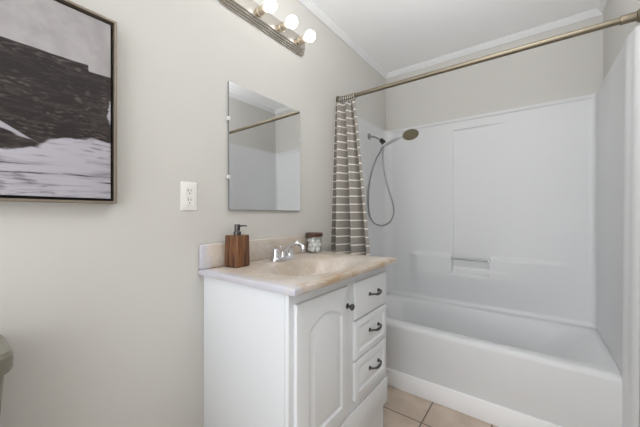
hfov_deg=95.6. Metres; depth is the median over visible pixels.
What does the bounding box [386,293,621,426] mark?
bathtub
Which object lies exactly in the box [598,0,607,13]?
trim
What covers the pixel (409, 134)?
shower
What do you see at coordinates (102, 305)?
wall
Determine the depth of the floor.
1.68 m
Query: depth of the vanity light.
1.51 m
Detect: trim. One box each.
[298,0,386,78]
[386,8,602,78]
[386,367,560,426]
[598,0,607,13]
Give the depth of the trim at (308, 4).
2.10 m
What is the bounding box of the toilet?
[0,335,12,412]
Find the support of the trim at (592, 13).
attached to the wall at (571, 67)
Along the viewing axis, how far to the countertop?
1.30 m
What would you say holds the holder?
attached to the shower surround
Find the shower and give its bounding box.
[368,128,418,225]
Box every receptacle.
[186,188,193,194]
[186,197,193,204]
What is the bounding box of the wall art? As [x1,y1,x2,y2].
[0,0,116,203]
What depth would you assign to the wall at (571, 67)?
2.19 m
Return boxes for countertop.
[198,235,395,296]
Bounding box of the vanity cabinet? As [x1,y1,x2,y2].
[204,266,386,426]
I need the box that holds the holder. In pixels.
[368,133,385,144]
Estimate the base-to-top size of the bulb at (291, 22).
0.062 m
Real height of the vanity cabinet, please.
0.899 m
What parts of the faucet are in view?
handle, handle, spout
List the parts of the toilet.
tank, tank lid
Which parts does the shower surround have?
panel, panel, panel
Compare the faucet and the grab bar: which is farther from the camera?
the grab bar
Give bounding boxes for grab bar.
[451,257,488,262]
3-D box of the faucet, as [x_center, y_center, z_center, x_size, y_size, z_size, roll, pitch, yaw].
[-0.187,0.187,1.476,0.194,0.096,0.198,0,0,-16]
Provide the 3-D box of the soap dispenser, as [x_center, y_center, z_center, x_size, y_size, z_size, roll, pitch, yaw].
[-0.373,0.140,1.308,0.079,0.188,0.079,0,0,30]
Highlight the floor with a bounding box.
[383,385,497,426]
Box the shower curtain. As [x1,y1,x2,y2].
[330,100,369,254]
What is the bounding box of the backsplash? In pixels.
[199,235,317,268]
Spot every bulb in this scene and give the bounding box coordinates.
[256,0,276,16]
[278,15,297,32]
[297,30,315,45]
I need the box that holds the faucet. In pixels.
[265,240,305,261]
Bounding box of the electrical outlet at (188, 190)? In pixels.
[180,181,196,210]
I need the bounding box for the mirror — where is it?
[226,81,301,210]
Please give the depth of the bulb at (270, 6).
1.42 m
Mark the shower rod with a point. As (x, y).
(635, 16)
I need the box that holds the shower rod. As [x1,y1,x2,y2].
[336,8,639,101]
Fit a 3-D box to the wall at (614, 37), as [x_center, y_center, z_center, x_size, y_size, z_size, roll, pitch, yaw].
[0.761,-0.082,0.361,0.100,2.484,3.890,0,0,37]
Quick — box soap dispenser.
[225,224,249,267]
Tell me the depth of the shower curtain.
1.99 m
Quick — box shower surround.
[357,25,639,426]
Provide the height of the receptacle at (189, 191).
0.029 m
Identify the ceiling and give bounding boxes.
[311,0,599,72]
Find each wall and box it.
[0,0,385,426]
[386,15,602,130]
[603,0,639,426]
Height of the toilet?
0.848 m
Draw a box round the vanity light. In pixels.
[218,0,315,56]
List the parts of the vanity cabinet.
door, frame, knob, rail, drawer, drawer, drawer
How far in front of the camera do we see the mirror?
1.50 m
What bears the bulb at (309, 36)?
attached to the vanity light
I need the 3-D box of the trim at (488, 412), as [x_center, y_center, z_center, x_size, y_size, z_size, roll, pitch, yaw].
[0.784,1.103,1.726,1.497,0.114,0.011,0,0,37]
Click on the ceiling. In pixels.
(396, 34)
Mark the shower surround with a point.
(548, 193)
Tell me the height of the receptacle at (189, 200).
0.029 m
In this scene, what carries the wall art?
attached to the wall at (102, 305)
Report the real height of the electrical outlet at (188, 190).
0.118 m

